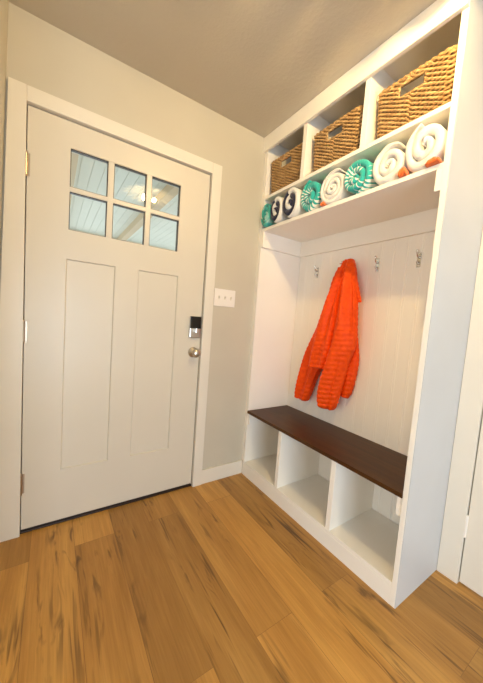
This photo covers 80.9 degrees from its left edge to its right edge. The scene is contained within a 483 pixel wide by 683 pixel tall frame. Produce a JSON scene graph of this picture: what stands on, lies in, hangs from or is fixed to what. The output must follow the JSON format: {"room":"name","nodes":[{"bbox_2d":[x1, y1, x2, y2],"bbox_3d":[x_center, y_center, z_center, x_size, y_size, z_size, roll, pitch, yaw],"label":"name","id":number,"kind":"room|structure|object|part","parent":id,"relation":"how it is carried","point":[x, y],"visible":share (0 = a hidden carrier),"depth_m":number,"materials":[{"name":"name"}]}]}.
{"room":"mudroom","nodes":[
{"label":"mudroom","id":0,"kind":"room"},
{"bbox_2d":[0,0,8,249],"bbox_3d":[-2.173,-0.223,0.023,3.228,2.420,0.900,1,5,-34],"label":"wall","id":1,"kind":"structure","parent":0,"point":[4,4],"depth_m":1.17,"materials":[{"name":"paint"}]},
{"bbox_2d":[70,229,174,250],"bbox_3d":[-2.652,-1.866,5.195,6.500,0.240,0.140,1,5,-34],"label":"wall","id":2,"kind":"structure","parent":0,"point":[70,229],"depth_m":5.29,"materials":[{"name":"paint"}]},
{"bbox_2d":[69,155,177,249],"bbox_3d":[-1.486,-1.747,3.441,6.500,0.040,4.075,1,5,-34],"label":"ceiling","id":3,"kind":"structure","parent":0,"point":[86,215],"depth_m":3.69,"materials":[{"name":"paint"}]},
{"bbox_2d":[70,153,78,203],"bbox_3d":[-1.936,-1.688,3.150,0.090,0.099,4.075,1,5,-34],"label":"beam","id":4,"kind":"structure","parent":3,"relation":"attached to","point":[74,157],"depth_m":2.54,"materials":[{"name":"white wood"}]},
{"bbox_2d":[117,185,177,240],"bbox_3d":[-1.188,-1.670,3.649,0.090,0.099,4.075,1,5,-34],"label":"beam","id":5,"kind":"structure","parent":3,"relation":"attached to","point":[168,192],"depth_m":3.34,"materials":[{"name":"white wood"}]},
{"bbox_2d":[0,2,264,471],"bbox_3d":[-0.365,-0.225,1.839,1.993,2.420,0.120,1,5,-34],"label":"wall","id":6,"kind":"structure","parent":0,"point":[42,56],"depth_m":1.77,"materials":[{"name":"paint"}]},
{"bbox_2d":[0,77,221,541],"bbox_3d":[-0.683,-0.057,1.649,0.966,2.067,0.120,1,5,-34],"label":"door frame","id":7,"kind":"structure","parent":6,"relation":"attached to","point":[29,104],"depth_m":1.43,"materials":[{"name":"paint"}]},
{"bbox_2d":[20,105,209,533],"bbox_3d":[-0.667,-0.041,1.618,0.932,2.041,0.192,1,5,-34],"label":"door","id":8,"kind":"structure","parent":6,"relation":"in","point":[111,326],"depth_m":1.55,"materials":[{"name":"paint"}]},
{"bbox_3d":[-0.295,0.073,1.809,0.068,0.068,0.076,1,5,-34],"label":"knob","id":9,"kind":"part","parent":8,"relation":"part of","materials":[{"name":"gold metal"}]},
{"bbox_2d":[201,460,241,483],"bbox_3d":[-0.140,0.942,2.053,0.335,0.101,0.014,1,5,-34],"label":"baseboard","id":10,"kind":"structure","parent":6,"relation":"attached to","point":[214,473],"depth_m":2.04,"materials":[{"name":"paint"}]},
{"bbox_2d":[213,288,234,307],"bbox_3d":[-0.111,-0.294,1.915,0.162,0.115,0.018,1,5,-34],"label":"light switch","id":11,"kind":"object","parent":6,"relation":"attached to","point":[222,297],"visible":1,"depth_m":1.91,"materials":[{"name":"plastic"}]},
{"bbox_2d":[8,0,435,137],"bbox_3d":[-0.432,-1.278,-0.932,5.221,0.080,4.420,1,5,-34],"label":"ceiling","id":12,"kind":"structure","parent":0,"point":[255,64],"depth_m":1.29,"materials":[{"name":"paint"}]},
{"bbox_2d":[0,472,482,682],"bbox_3d":[-0.617,1.198,-0.745,5.221,0.060,4.420,1,5,-34],"label":"floor","id":13,"kind":"structure","parent":0,"point":[213,581],"depth_m":1.14,"materials":[{"name":"brown wood"}]},
{"bbox_2d":[242,0,482,608],"bbox_3d":[0.563,-0.143,1.683,0.417,2.419,1.176,1,5,-34],"label":"hall tree","id":14,"kind":"object","parent":13,"relation":"on","point":[367,477],"visible":0.8,"depth_m":1.51,"materials":[{"name":"paint"}]},
{"bbox_2d":[261,203,276,226],"bbox_3d":[0.267,-0.861,2.001,0.266,0.152,0.097,1,5,-34],"label":"rolled towel","id":15,"kind":"object","parent":14,"relation":"on","point":[266,220],"visible":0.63,"depth_m":1.93,"materials":[{"name":"teal fabric"}]},
{"bbox_3d":[0.262,-0.202,2.154,0.398,2.419,0.020,1,5,-34],"label":"panel","id":16,"kind":"part","parent":14,"relation":"part of","materials":[{"name":"paint"}]},
{"bbox_2d":[271,196,290,222],"bbox_3d":[0.325,-0.857,1.910,0.267,0.165,0.111,1,5,-34],"label":"rolled towel","id":17,"kind":"object","parent":14,"relation":"on","point":[277,214],"visible":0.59,"depth_m":1.83,"materials":[{"name":"white fabric"}]},
{"bbox_2d":[271,143,302,193],"bbox_3d":[0.421,-1.103,1.932,0.353,0.232,0.328,1,5,-34],"label":"wicker basket","id":18,"kind":"object","parent":14,"relation":"on","point":[283,176],"visible":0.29,"depth_m":1.83,"materials":[{"name":"brown wicker"}]},
{"bbox_2d":[283,187,306,217],"bbox_3d":[0.400,-0.850,1.804,0.266,0.178,0.140,1,5,-34],"label":"rolled towel","id":19,"kind":"object","parent":14,"relation":"on","point":[292,207],"visible":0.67,"depth_m":1.72,"materials":[{"name":"white fabric"}]},
{"bbox_2d":[301,180,321,211],"bbox_3d":[0.493,-0.836,1.693,0.284,0.182,0.141,1,5,-34],"label":"rolled towel","id":20,"kind":"object","parent":14,"relation":"on","point":[311,200],"visible":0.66,"depth_m":1.61,"materials":[{"name":"teal fabric"}]},
{"bbox_3d":[0.513,0.581,1.733,0.393,0.020,1.119,1,5,-34],"label":"seat","id":21,"kind":"part","parent":14,"relation":"part of","materials":[{"name":"brown wood"}]},
{"bbox_2d":[294,258,361,409],"bbox_3d":[0.554,-0.041,1.886,0.169,0.982,0.493,1,5,-34],"label":"jacket","id":22,"kind":"object","parent":14,"relation":"hanging from","point":[333,347],"visible":1,"depth_m":1.77,"materials":[{"name":"orange fabric"}]},
{"bbox_2d":[320,168,354,206],"bbox_3d":[0.576,-0.817,1.565,0.274,0.176,0.159,1,5,-34],"label":"rolled towel","id":23,"kind":"object","parent":14,"relation":"on","point":[332,190],"visible":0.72,"depth_m":1.49,"materials":[{"name":"white fabric"}]},
{"bbox_2d":[313,105,363,170],"bbox_3d":[0.636,-1.063,1.617,0.353,0.232,0.328,1,5,-33],"label":"wicker basket","id":24,"kind":"object","parent":14,"relation":"on","point":[326,151],"visible":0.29,"depth_m":1.50,"materials":[{"name":"brown wicker"}]},
{"bbox_2d":[262,162,443,242],"bbox_3d":[0.613,-0.720,1.636,0.387,0.020,1.117,1,5,-34],"label":"towel shelf","id":25,"kind":"object","parent":14,"relation":"attached to","point":[412,195],"depth_m":1.51,"materials":[{"name":"paint"}]},
{"bbox_2d":[265,101,450,202],"bbox_3d":[0.629,-0.936,1.620,0.387,0.020,1.117,1,5,-34],"label":"shelf","id":26,"kind":"object","parent":14,"relation":"attached to","point":[370,151],"depth_m":1.34,"materials":[{"name":"paint"}]},
{"bbox_3d":[0.736,-0.138,1.790,0.011,2.418,1.117,1,5,-34],"label":"panel","id":27,"kind":"part","parent":14,"relation":"part of","materials":[{"name":"paint"}]},
{"bbox_2d":[344,159,379,194],"bbox_3d":[0.661,-0.793,1.436,0.286,0.160,0.144,1,5,-34],"label":"rolled towel","id":28,"kind":"object","parent":14,"relation":"on","point":[358,178],"visible":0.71,"depth_m":1.35,"materials":[{"name":"teal fabric"}]},
{"bbox_3d":[0.659,-1.335,1.590,0.387,0.018,1.117,1,5,-34],"label":"panel","id":29,"kind":"part","parent":14,"relation":"part of","materials":[{"name":"paint"}]},
{"bbox_2d":[372,142,411,184],"bbox_3d":[0.747,-0.781,1.304,0.274,0.168,0.165,1,5,-34],"label":"rolled towel","id":30,"kind":"object","parent":14,"relation":"on","point":[390,165],"visible":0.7,"depth_m":1.24,"materials":[{"name":"white fabric"}]},
{"bbox_2d":[377,44,457,138],"bbox_3d":[0.853,-1.022,1.296,0.353,0.232,0.328,1,5,-34],"label":"wicker basket","id":31,"kind":"object","parent":14,"relation":"on","point":[394,112],"visible":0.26,"depth_m":1.17,"materials":[{"name":"brown wicker"}]},
{"bbox_2d":[405,123,446,172],"bbox_3d":[0.819,-0.775,1.188,0.273,0.184,0.145,1,5,-34],"label":"rolled towel","id":32,"kind":"object","parent":14,"relation":"on","point":[425,148],"visible":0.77,"depth_m":1.11,"materials":[{"name":"white fabric"}]},
{"bbox_3d":[0.887,-0.084,1.212,0.398,2.419,0.020,1,5,-34],"label":"panel","id":33,"kind":"part","parent":14,"relation":"part of","materials":[{"name":"paint"}]},
{"bbox_2d":[437,229,482,583],"bbox_3d":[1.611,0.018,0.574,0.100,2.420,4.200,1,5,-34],"label":"door frame","id":34,"kind":"structure","parent":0,"point":[482,409],"depth_m":1.30,"materials":[{"name":"paint"}]},
{"bbox_2d":[459,417,482,596],"bbox_3d":[1.309,0.150,0.944,0.048,2.033,0.769,1,5,-34],"label":"door","id":35,"kind":"structure","parent":34,"relation":"in","point":[471,574],"depth_m":1.28,"materials":[{"name":"paint"}]}
]}

